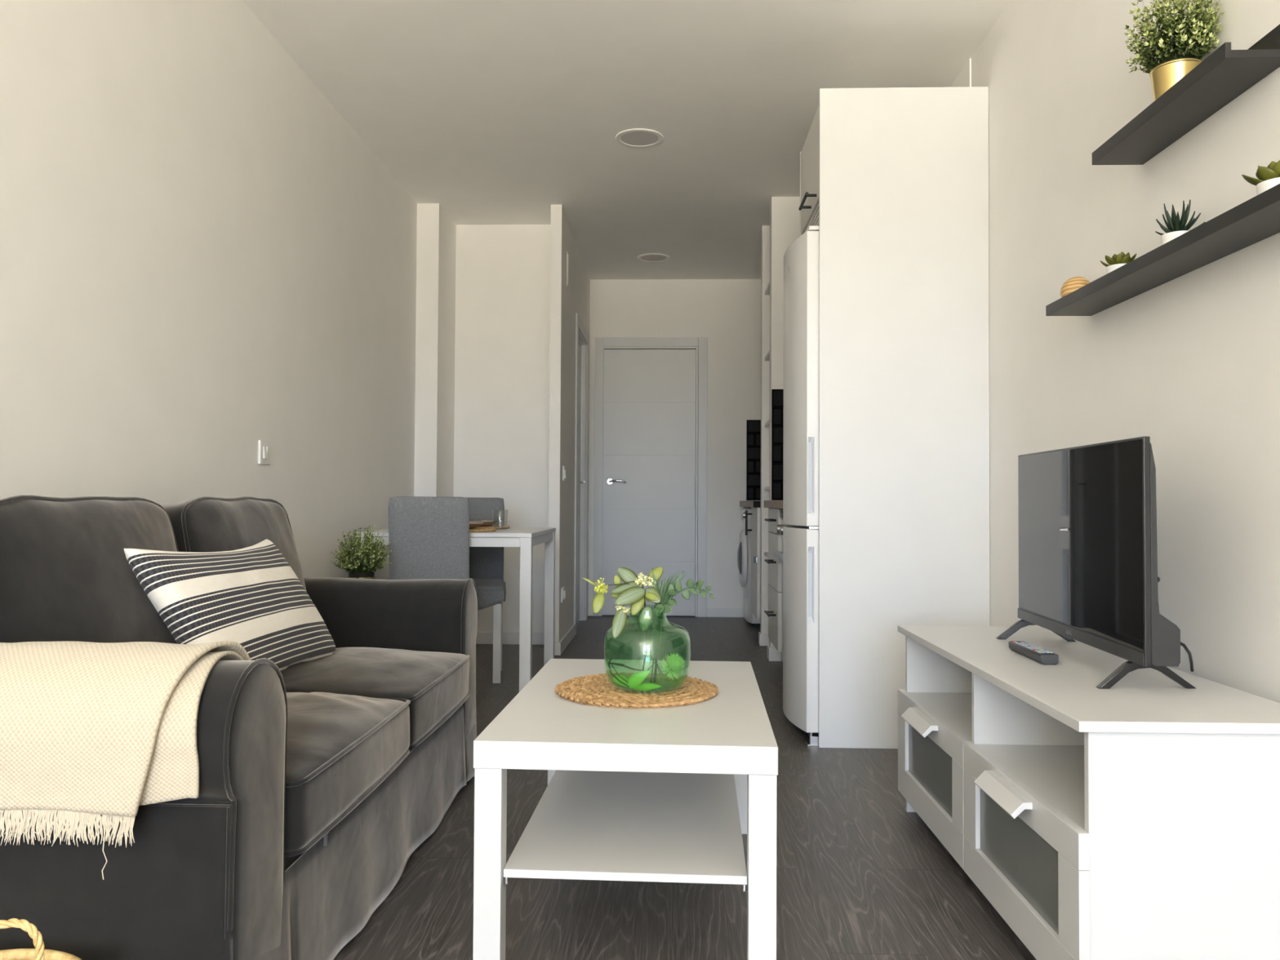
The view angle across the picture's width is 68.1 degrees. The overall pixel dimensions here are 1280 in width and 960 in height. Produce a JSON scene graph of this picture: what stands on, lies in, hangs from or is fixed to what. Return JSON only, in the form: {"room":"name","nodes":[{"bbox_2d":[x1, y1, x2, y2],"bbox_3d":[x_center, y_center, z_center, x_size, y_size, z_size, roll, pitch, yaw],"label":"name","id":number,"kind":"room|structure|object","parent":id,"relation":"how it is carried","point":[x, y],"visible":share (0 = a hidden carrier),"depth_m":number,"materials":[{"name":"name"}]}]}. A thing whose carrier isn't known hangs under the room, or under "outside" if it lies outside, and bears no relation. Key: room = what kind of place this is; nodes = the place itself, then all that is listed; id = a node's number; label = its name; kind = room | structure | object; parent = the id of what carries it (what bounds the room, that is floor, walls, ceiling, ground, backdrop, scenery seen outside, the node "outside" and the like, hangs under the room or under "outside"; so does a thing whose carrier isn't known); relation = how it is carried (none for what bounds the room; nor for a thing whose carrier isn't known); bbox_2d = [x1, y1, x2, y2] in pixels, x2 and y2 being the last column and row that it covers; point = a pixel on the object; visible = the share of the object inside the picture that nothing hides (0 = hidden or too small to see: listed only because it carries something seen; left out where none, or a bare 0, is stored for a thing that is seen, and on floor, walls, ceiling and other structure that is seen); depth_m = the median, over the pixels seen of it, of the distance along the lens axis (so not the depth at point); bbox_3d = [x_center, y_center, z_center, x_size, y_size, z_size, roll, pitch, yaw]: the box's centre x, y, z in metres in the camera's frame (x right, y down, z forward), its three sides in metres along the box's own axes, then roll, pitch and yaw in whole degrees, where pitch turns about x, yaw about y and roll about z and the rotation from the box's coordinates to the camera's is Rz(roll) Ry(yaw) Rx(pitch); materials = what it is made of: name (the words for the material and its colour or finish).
{"room":"living room","nodes":[
{"label":"living room","id":0,"kind":"room"},
{"bbox_2d":[0,0,417,579],"bbox_3d":[-1.524,-0.411,0.413,0.100,2.600,10.940,0,-1,2],"label":"wall","id":1,"kind":"structure","parent":0,"point":[202,260],"depth_m":2.92,"materials":[{"name":"paint"}]},
{"bbox_2d":[257,440,270,464],"bbox_3d":[-1.360,-0.099,3.437,0.016,0.086,0.086,0,-1,2],"label":"light switch","id":2,"kind":"object","parent":1,"relation":"attached to","point":[264,451],"visible":1,"depth_m":3.42,"materials":[{"name":"white plastic"}]},
{"bbox_2d":[413,203,456,497],"bbox_3d":[-1.224,-0.295,5.661,0.128,2.600,0.428,0,-1,2],"label":"wall pillar","id":3,"kind":"structure","parent":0,"point":[435,333],"depth_m":5.47,"materials":[{"name":"paint"}]},
{"bbox_2d":[453,224,551,632],"bbox_3d":[-0.943,-0.288,5.915,0.871,2.600,0.100,0,-1,2],"label":"wall niche","id":4,"kind":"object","parent":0,"point":[502,340],"visible":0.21,"depth_m":5.87,"materials":[{"name":"paint"}]},
{"bbox_2d":[475,631,544,644],"bbox_3d":[-0.838,0.974,5.827,0.643,0.073,0.012,0,-1,2],"label":"baseboard","id":5,"kind":"structure","parent":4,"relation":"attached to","point":[482,637],"depth_m":5.82,"materials":[{"name":"white wood"}]},
{"bbox_2d":[548,204,590,642],"bbox_3d":[-0.459,-0.275,6.388,0.064,2.600,1.860,0,-1,2],"label":"wall","id":6,"kind":"structure","parent":0,"point":[564,304],"depth_m":5.63,"materials":[{"name":"paint"}]},
{"bbox_2d":[560,586,565,603],"bbox_3d":[-0.449,0.676,5.569,0.021,0.086,0.086,0,-1,2],"label":"wall socket","id":7,"kind":"object","parent":6,"relation":"attached to","point":[562,591],"visible":1,"depth_m":5.54,"materials":[{"name":"white plastic"}]},
{"bbox_2d":[562,466,566,480],"bbox_3d":[-0.447,-0.039,5.616,0.015,0.086,0.086,0,-1,2],"label":"light switch","id":8,"kind":"object","parent":6,"relation":"attached to","point":[564,477],"visible":1,"depth_m":5.60,"materials":[{"name":"white plastic"}]},
{"bbox_2d":[554,623,575,655],"bbox_3d":[-0.478,0.976,5.830,0.076,0.073,0.822,0,-1,2],"label":"baseboard","id":9,"kind":"structure","parent":6,"relation":"attached to","point":[560,646],"depth_m":5.62,"materials":[{"name":"white wood"}]},
{"bbox_2d":[566,251,570,292],"bbox_3d":[-0.438,-1.280,5.831,0.008,0.215,0.175,0,-1,2],"label":"box","id":10,"kind":"object","parent":6,"relation":"attached to","point":[568,259],"visible":1,"depth_m":5.78,"materials":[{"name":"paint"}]},
{"bbox_2d":[573,313,588,634],"bbox_3d":[-0.440,-0.034,6.681,0.079,2.130,0.846,0,-1,2],"label":"door","id":11,"kind":"structure","parent":6,"relation":"in","point":[581,414],"depth_m":7.00,"materials":[{"name":"paint"}]},
{"bbox_2d":[242,0,1010,279],"bbox_3d":[-0.126,-1.738,1.179,2.830,0.100,12.510,0,-1,2],"label":"ceiling","id":12,"kind":"structure","parent":0,"point":[487,112],"depth_m":3.96,"materials":[{"name":"paint"}]},
{"bbox_2d":[615,128,663,147],"bbox_3d":[-0.002,-1.612,4.469,0.228,0.006,0.228,0,-1,2],"label":"recessed light","id":13,"kind":"object","parent":12,"relation":"in","point":[637,137],"visible":1,"depth_m":4.46,"materials":[{"name":"white plastic"}]},
{"bbox_2d":[620,131,658,145],"bbox_3d":[-0.002,-1.613,4.469,0.179,0.003,0.179,0,-1,2],"label":"diffuser","id":14,"kind":"object","parent":13,"relation":"attached to","point":[627,138],"depth_m":4.47,"materials":[{"name":"white plastic"}]},
{"bbox_2d":[637,253,669,262],"bbox_3d":[0.094,-1.564,6.667,0.228,0.006,0.228,0,-1,2],"label":"recessed light","id":15,"kind":"object","parent":12,"relation":"in","point":[651,257],"visible":1,"depth_m":6.65,"materials":[{"name":"white plastic"}]},
{"bbox_2d":[640,254,666,261],"bbox_3d":[0.094,-1.565,6.667,0.179,0.003,0.179,0,-1,2],"label":"diffuser","id":16,"kind":"object","parent":15,"relation":"attached to","point":[643,257],"depth_m":6.66,"materials":[{"name":"white plastic"}]},
{"bbox_2d":[587,279,760,617],"bbox_3d":[0.507,-0.250,7.334,1.990,2.600,0.100,0,-1,2],"label":"wall","id":17,"kind":"structure","parent":0,"point":[726,312],"depth_m":7.30,"materials":[{"name":"paint"}]},
{"bbox_2d":[593,337,707,617],"bbox_3d":[0.080,-0.026,7.283,0.869,2.147,0.102,0,-1,2],"label":"door","id":18,"kind":"structure","parent":17,"relation":"in","point":[650,494],"depth_m":7.29,"materials":[{"name":"paint"}]},
{"bbox_2d":[706,607,743,617],"bbox_3d":[0.665,1.013,7.245,0.298,0.073,0.012,0,-1,2],"label":"baseboard","id":19,"kind":"structure","parent":17,"relation":"attached to","point":[712,611],"depth_m":7.24,"materials":[{"name":"white wood"}]},
{"bbox_2d":[746,419,760,500],"bbox_3d":[1.107,-0.152,7.255,0.580,0.618,0.011,0,-1,2],"label":"backsplash","id":20,"kind":"structure","parent":17,"relation":"attached to","point":[753,451],"depth_m":7.26,"materials":[{"name":"black tile"}]},
{"bbox_2d":[333,615,1036,959],"bbox_3d":[-0.140,0.962,1.120,2.830,0.100,12.510,0,-1,2],"label":"floor","id":21,"kind":"structure","parent":0,"point":[860,876],"depth_m":2.17,"materials":[{"name":"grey wood"}]},
{"bbox_2d":[0,918,81,959],"bbox_3d":[-0.866,0.737,1.206,0.299,0.347,0.299,-1,-2,43],"label":"rope basket","id":22,"kind":"object","parent":21,"relation":"on","point":[39,953],"visible":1,"depth_m":1.31,"materials":[{"name":"wicker"}]},
{"bbox_2d":[0,494,477,959],"bbox_3d":[-0.955,0.483,2.245,0.870,0.889,1.746,0,-1,2],"label":"sofa","id":23,"kind":"object","parent":21,"relation":"on","point":[321,779],"visible":0.7,"depth_m":1.73,"materials":[{"name":"grey fabric"}]},
{"bbox_2d":[0,497,177,644],"bbox_3d":[-1.150,0.273,1.919,0.276,0.476,0.638,0,-1,2],"label":"cushion","id":24,"kind":"object","parent":23,"relation":"on","point":[66,574],"depth_m":1.80,"materials":[{"name":"grey fabric"}]},
{"bbox_2d":[0,640,250,879],"bbox_3d":[-0.910,0.408,1.477,0.566,0.314,0.280,0,-1,2],"label":"throw blanket","id":25,"kind":"object","parent":23,"relation":"on","point":[89,731],"visible":0.96,"depth_m":1.35,"materials":[{"name":"beige fabric"}]},
{"bbox_2d":[124,538,336,671],"bbox_3d":[-0.934,0.305,2.248,0.203,0.316,0.692,0,-1,6],"label":"throw pillow","id":26,"kind":"object","parent":23,"relation":"on","point":[251,597],"visible":0.89,"depth_m":2.12,"materials":[{"name":"fabric"}]},
{"bbox_2d":[160,498,306,591],"bbox_3d":[-1.127,0.287,2.601,0.274,0.478,0.639,0,-1,2],"label":"cushion","id":27,"kind":"object","parent":23,"relation":"on","point":[198,525],"depth_m":2.47,"materials":[{"name":"grey fabric"}]},
{"bbox_2d":[284,692,409,851],"bbox_3d":[-0.829,0.548,1.923,0.593,0.182,0.670,0,-1,2],"label":"seat cushion","id":28,"kind":"object","parent":23,"relation":"on","point":[338,746],"depth_m":1.80,"materials":[{"name":"grey fabric"}]},
{"bbox_2d":[280,647,469,746],"bbox_3d":[-0.805,0.563,2.583,0.594,0.180,0.646,0,-1,2],"label":"seat cushion","id":29,"kind":"object","parent":23,"relation":"on","point":[434,680],"depth_m":2.42,"materials":[{"name":"grey fabric"}]},
{"bbox_2d":[388,496,469,579],"bbox_3d":[-0.914,0.524,4.189,0.359,0.900,0.497,0,-1,-7],"label":"dining chair","id":30,"kind":"object","parent":21,"relation":"on","point":[428,536],"visible":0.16,"depth_m":3.97,"materials":[{"name":"grey fabric"}]},
{"bbox_2d":[355,527,555,692],"bbox_3d":[-0.837,0.609,4.492,0.769,0.745,0.833,0,-1,2],"label":"dining table","id":31,"kind":"object","parent":21,"relation":"on","point":[525,538],"visible":0.4,"depth_m":4.09,"materials":[{"name":"white laminate"}]},
{"bbox_2d":[469,527,497,532],"bbox_3d":[-0.834,0.226,4.283,0.370,0.013,0.370,0,-1,-9],"label":"placemat","id":32,"kind":"object","parent":31,"relation":"on","point":[473,530],"visible":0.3,"depth_m":4.21,"materials":[{"name":"wicker"}]},
{"bbox_2d":[469,522,483,528],"bbox_3d":[-0.834,0.207,4.284,0.248,0.027,0.248,0,-1,2],"label":"plate","id":33,"kind":"object","parent":32,"relation":"on","point":[472,525],"visible":0.27,"depth_m":4.24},
{"bbox_2d":[476,525,509,528],"bbox_3d":[-0.834,0.235,4.704,0.370,0.013,0.370,1,-1,-25],"label":"placemat","id":34,"kind":"object","parent":31,"relation":"on","point":[487,526],"visible":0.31,"depth_m":4.62,"materials":[{"name":"wicker"}]},
{"bbox_2d":[469,520,497,526],"bbox_3d":[-0.834,0.216,4.704,0.248,0.027,0.248,0,-1,2],"label":"plate","id":35,"kind":"object","parent":34,"relation":"on","point":[486,523],"visible":0.27,"depth_m":4.65,"materials":[{"name":"brown wood"}]},
{"bbox_2d":[464,497,506,683],"bbox_3d":[-0.864,0.538,4.804,0.359,0.900,0.497,0,-1,-7],"label":"dining chair","id":36,"kind":"object","parent":21,"relation":"on","point":[486,563],"visible":0.47,"depth_m":4.95,"materials":[{"name":"grey fabric"}]},
{"bbox_2d":[472,658,777,959],"bbox_3d":[-0.002,0.710,2.148,0.550,0.450,0.900,0,-1,4],"label":"coffee table","id":37,"kind":"object","parent":21,"relation":"on","point":[668,794],"visible":1,"depth_m":1.80,"materials":[{"name":"white laminate"}]},
{"bbox_2d":[502,769,746,884],"bbox_3d":[-0.002,0.729,2.147,0.444,0.015,0.864,0,-1,4],"label":"shelf","id":38,"kind":"object","parent":37,"relation":"attached to","point":[660,827],"depth_m":1.93,"materials":[{"name":"white laminate"}]},
{"bbox_2d":[554,671,718,708],"bbox_3d":[-0.008,0.479,2.174,0.376,0.013,0.376,1,-1,-18],"label":"placemat","id":39,"kind":"object","parent":37,"relation":"on","point":[594,690],"visible":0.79,"depth_m":2.11,"materials":[{"name":"wicker"}]},
{"bbox_2d":[604,612,690,693],"bbox_3d":[0.017,0.381,2.151,0.197,0.187,0.197,0,-1,2],"label":"vase","id":40,"kind":"object","parent":39,"relation":"on","point":[630,691],"visible":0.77,"depth_m":2.12,"materials":[{"name":"green glass"}]},
{"bbox_2d":[582,566,662,671],"bbox_3d":[-0.034,0.331,2.129,0.190,0.266,0.087,1,-1,-15],"label":"branch","id":41,"kind":"object","parent":40,"relation":"in","point":[632,592],"visible":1,"depth_m":2.12,"materials":[{"name":"green plant"}]},
{"bbox_2d":[608,631,642,687],"bbox_3d":[-0.028,0.403,2.122,0.081,0.120,0.038,1,-1,-17],"label":"twig","id":42,"kind":"object","parent":40,"relation":"in","point":[619,649],"visible":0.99,"depth_m":2.12,"materials":[{"name":"green plant"}]},
{"bbox_2d":[613,652,684,690],"bbox_3d":[0.020,0.426,2.120,0.162,0.081,0.062,0,-1,2],"label":"chrysanthemum","id":43,"kind":"object","parent":40,"relation":"in","point":[635,681],"visible":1,"depth_m":2.10,"materials":[{"name":"green plant"}]},
{"bbox_2d":[647,567,686,683],"bbox_3d":[0.059,0.331,2.154,0.096,0.267,0.045,0,-1,2],"label":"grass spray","id":44,"kind":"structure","parent":40,"relation":"in","point":[664,596],"depth_m":2.15,"materials":[{"name":"green plant"}]},
{"bbox_2d":[649,577,714,683],"bbox_3d":[0.095,0.342,2.142,0.144,0.243,0.048,0,-1,2],"label":"eucalyptus sprig","id":45,"kind":"object","parent":40,"relation":"in","point":[666,607],"visible":1,"depth_m":2.13,"materials":[{"name":"green plant"}]},
{"bbox_2d":[737,507,759,627],"bbox_3d":[1.038,0.627,6.915,0.652,0.835,0.576,0,-1,2],"label":"washing machine","id":46,"kind":"object","parent":21,"relation":"on","point":[744,552],"visible":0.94,"depth_m":6.74,"materials":[{"name":"white metal"}]},
{"bbox_2d":[745,506,760,619],"bbox_3d":[1.028,0.608,6.308,0.630,0.846,0.605,0,-1,2],"label":"cupboard","id":47,"kind":"object","parent":21,"relation":"on","point":[755,530],"visible":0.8,"depth_m":6.17,"materials":[{"name":"laminate"}]},
{"bbox_2d":[739,501,760,507],"bbox_3d":[1.058,0.170,6.648,0.633,0.042,1.177,0,-1,2],"label":"countertop","id":48,"kind":"structure","parent":47,"relation":"on","point":[744,504],"depth_m":6.18,"materials":[{"name":"brown wood"}]},
{"bbox_2d":[764,507,782,662],"bbox_3d":[0.982,0.576,5.001,0.648,0.852,0.503,0,-1,2],"label":"drawer unit","id":49,"kind":"object","parent":21,"relation":"on","point":[774,613],"visible":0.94,"depth_m":4.90,"materials":[{"name":"white wood"}]},
{"bbox_2d":[773,509,786,651],"bbox_3d":[0.970,0.564,4.440,0.632,0.852,0.605,0,-1,2],"label":"cupboard","id":50,"kind":"object","parent":21,"relation":"on","point":[776,553],"visible":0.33,"depth_m":4.68,"materials":[{"name":"laminate"}]},
{"bbox_2d":[764,500,782,508],"bbox_3d":[0.987,0.121,4.670,0.636,0.040,1.208,0,-1,2],"label":"countertop","id":51,"kind":"structure","parent":50,"relation":"on","point":[767,504],"depth_m":4.75,"materials":[{"name":"brown wood"}]},
{"bbox_2d":[782,225,818,746],"bbox_3d":[0.912,0.022,3.745,0.674,1.904,0.598,0,-1,2],"label":"fridge","id":52,"kind":"object","parent":21,"relation":"on","point":[801,258],"visible":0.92,"depth_m":3.51,"materials":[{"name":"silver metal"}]},
{"bbox_2d":[799,86,990,748],"bbox_3d":[0.952,-0.226,3.752,0.643,2.401,0.642,0,-1,2],"label":"tall cabinet","id":53,"kind":"object","parent":21,"relation":"on","point":[894,181],"visible":0.72,"depth_m":3.43,"materials":[{"name":"laminate"}]},
{"bbox_2d":[897,625,1279,959],"bbox_3d":[0.927,0.674,2.141,0.468,0.530,1.200,0,-1,1],"label":"tv stand","id":54,"kind":"object","parent":21,"relation":"on","point":[1137,818],"visible":0.98,"depth_m":1.63,"materials":[{"name":"white laminate"}]},
{"bbox_2d":[908,692,972,742],"bbox_3d":[0.959,0.612,2.431,0.396,0.016,0.563,0,-1,1],"label":"shelf","id":55,"kind":"object","parent":54,"relation":"attached to","point":[953,709],"depth_m":2.51,"materials":[{"name":"white wood"}]},
{"bbox_2d":[975,744,1084,830],"bbox_3d":[0.946,0.599,1.852,0.396,0.016,0.563,0,-1,1],"label":"shelf","id":56,"kind":"object","parent":54,"relation":"attached to","point":[1054,774],"depth_m":1.93,"materials":[{"name":"white wood"}]},
{"bbox_2d":[1008,640,1058,664],"bbox_3d":[0.909,0.398,2.191,0.041,0.024,0.204,0,-1,2],"label":"remote control","id":57,"kind":"object","parent":54,"relation":"on","point":[1038,654],"visible":1,"depth_m":2.15,"materials":[{"name":"grey plastic"}]},
{"bbox_2d":[995,436,1195,688],"bbox_3d":[1.047,0.168,2.128,0.275,0.483,0.740,0,-1,5],"label":"television","id":58,"kind":"object","parent":54,"relation":"on","point":[1088,545],"visible":1,"depth_m":1.98,"materials":[{"name":"plastic"}]},
{"bbox_3d":[-1.094,0.720,3.706,0.300,0.487,0.300,0,-1,2],"label":"side table","id":59,"kind":"object","parent":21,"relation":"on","visible":0},
{"bbox_2d":[328,525,391,579],"bbox_3d":[-1.094,0.326,3.708,0.230,0.301,0.218,1,-2,-43],"label":"boxwood","id":60,"kind":"object","parent":59,"relation":"on","point":[366,557],"visible":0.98,"depth_m":3.68,"materials":[{"name":"green plant"}]},
{"bbox_2d":[346,575,375,579],"bbox_3d":[-1.093,0.428,3.713,0.107,0.098,0.107,0,-1,2],"label":"pot","id":61,"kind":"object","parent":60,"relation":"on","point":[373,577],"depth_m":3.67,"materials":[{"name":"white metal"}]},
{"bbox_2d":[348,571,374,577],"bbox_3d":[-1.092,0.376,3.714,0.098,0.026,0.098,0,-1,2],"label":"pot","id":62,"kind":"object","parent":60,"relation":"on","point":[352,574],"depth_m":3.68,"materials":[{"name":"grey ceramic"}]},
{"bbox_2d":[760,225,769,633],"bbox_3d":[1.053,-0.279,5.884,0.596,2.600,0.080,0,-1,2],"label":"wall","id":63,"kind":"structure","parent":0,"point":[765,238],"depth_m":5.86,"materials":[{"name":"paint"}]},
{"bbox_2d":[758,631,768,645],"bbox_3d":[0.771,0.983,5.860,0.068,0.073,0.092,0,-1,2],"label":"baseboard","id":64,"kind":"structure","parent":63,"relation":"attached to","point":[763,640],"depth_m":5.82,"materials":[{"name":"white wood"}]},
{"bbox_2d":[768,196,799,661],"bbox_3d":[1.034,-0.291,5.334,0.596,2.600,0.100,0,-1,2],"label":"wall","id":65,"kind":"structure","parent":0,"point":[784,212],"depth_m":5.31,"materials":[{"name":"paint"}]},
{"bbox_2d":[764,419,769,426],"bbox_3d":[1.050,-0.340,5.615,0.579,0.018,0.456,0,-1,2],"label":"niche shelf","id":66,"kind":"object","parent":65,"relation":"attached to","point":[767,424],"visible":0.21,"depth_m":5.70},
{"bbox_2d":[764,281,769,294],"bbox_3d":[1.055,-1.160,5.633,0.579,0.018,0.456,0,-1,2],"label":"niche shelf","id":67,"kind":"object","parent":65,"relation":"attached to","point":[767,290],"visible":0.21,"depth_m":5.76,"materials":[{"name":"white wood"}]},
{"bbox_2d":[764,350,769,360],"bbox_3d":[1.053,-0.750,5.624,0.579,0.018,0.456,0,-1,2],"label":"niche shelf","id":68,"kind":"object","parent":65,"relation":"attached to","point":[767,357],"visible":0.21,"depth_m":5.74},
{"bbox_2d":[766,644,781,661],"bbox_3d":[0.751,0.971,5.311,0.068,0.073,0.112,0,-1,2],"label":"baseboard","id":69,"kind":"structure","parent":65,"relation":"attached to","point":[772,655],"depth_m":5.25,"materials":[{"name":"white wood"}]},
{"bbox_2d":[771,389,783,500],"bbox_3d":[1.031,-0.197,5.277,0.592,0.620,0.011,0,-1,2],"label":"backsplash","id":70,"kind":"structure","parent":65,"relation":"attached to","point":[777,395],"depth_m":5.28,"materials":[{"name":"black tile"}]},
{"bbox_2d":[971,0,1279,702],"bbox_3d":[1.232,-0.382,1.101,0.100,2.600,12.510,0,-1,2],"label":"wall","id":71,"kind":"structure","parent":0,"point":[1189,363],"depth_m":2.31,"materials":[{"name":"paint"}]},
{"bbox_2d":[951,58,971,87],"bbox_3d":[1.304,-1.518,4.476,0.006,0.180,1.650,0,-1,2],"label":"trim","id":72,"kind":"structure","parent":71,"relation":"attached to","point":[963,79],"depth_m":3.71,"materials":[{"name":"paint"}]},
{"bbox_2d":[1045,183,1279,315],"bbox_3d":[1.153,-0.497,2.017,0.122,0.072,1.150,0,-1,2],"label":"wall ledge","id":73,"kind":"object","parent":71,"relation":"attached to","point":[1257,219],"visible":1,"depth_m":1.97,"materials":[{"name":"grey wood"}]},
{"bbox_2d":[1060,276,1089,297],"bbox_3d":[1.170,-0.505,2.539,0.079,0.079,0.079,0,-1,2],"label":"ball","id":74,"kind":"object","parent":73,"relation":"on","point":[1074,283],"visible":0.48,"depth_m":2.51,"materials":[{"name":"brown wood"}]},
{"bbox_2d":[1106,263,1125,273],"bbox_3d":[1.158,-0.493,2.284,0.060,0.044,0.060,0,-1,2],"label":"pot","id":75,"kind":"object","parent":73,"relation":"on","point":[1110,267],"depth_m":2.27,"materials":[{"name":"white ceramic"}]},
{"bbox_2d":[1100,251,1136,273],"bbox_3d":[1.155,-0.509,2.289,0.067,0.076,0.082,2,-2,-44],"label":"echeveria","id":76,"kind":"object","parent":73,"relation":"on","point":[1116,261],"visible":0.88,"depth_m":2.27,"materials":[{"name":"green plant"}]},
{"bbox_2d":[1160,230,1189,244],"bbox_3d":[1.149,-0.500,2.022,0.064,0.047,0.064,0,-1,2],"label":"pot","id":77,"kind":"object","parent":73,"relation":"on","point":[1170,235],"depth_m":2.01,"materials":[{"name":"white ceramic"}]},
{"bbox_2d":[1155,200,1205,244],"bbox_3d":[1.151,-0.537,2.020,0.090,0.121,0.103,0,-1,2],"label":"aloe","id":78,"kind":"object","parent":73,"relation":"on","point":[1175,228],"visible":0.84,"depth_m":2.00,"materials":[{"name":"green plant"}]},
{"bbox_2d":[1241,160,1279,195],"bbox_3d":[1.138,-0.525,1.676,0.098,0.082,0.092,0,-1,2],"label":"echeveria","id":79,"kind":"object","parent":73,"relation":"on","point":[1268,177],"visible":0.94,"depth_m":1.67,"materials":[{"name":"green plant"}]},
{"bbox_2d":[1256,177,1279,195],"bbox_3d":[1.135,-0.506,1.677,0.072,0.042,0.072,0,-1,2],"label":"pot","id":80,"kind":"object","parent":73,"relation":"on","point":[1263,184],"depth_m":1.67,"materials":[{"name":"white ceramic"}]},
{"bbox_2d":[1092,24,1279,164],"bbox_3d":[1.154,-0.810,2.030,0.122,0.072,0.560,0,-1,2],"label":"wall ledge","id":81,"kind":"object","parent":71,"relation":"attached to","point":[1226,73],"visible":1,"depth_m":1.94,"materials":[{"name":"grey wood"}]},
{"bbox_2d":[1124,0,1224,101],"bbox_3d":[1.129,-0.932,2.030,0.168,0.285,0.224,0,-1,2],"label":"boxwood","id":82,"kind":"object","parent":81,"relation":"on","point":[1188,46],"visible":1,"depth_m":2.00,"materials":[{"name":"green plant"}]},
{"bbox_2d":[1149,57,1201,101],"bbox_3d":[1.151,-0.836,2.031,0.100,0.092,0.100,0,-1,2],"label":"pot","id":83,"kind":"object","parent":81,"relation":"on","point":[1166,74],"depth_m":2.00,"materials":[{"name":"gold metal"}]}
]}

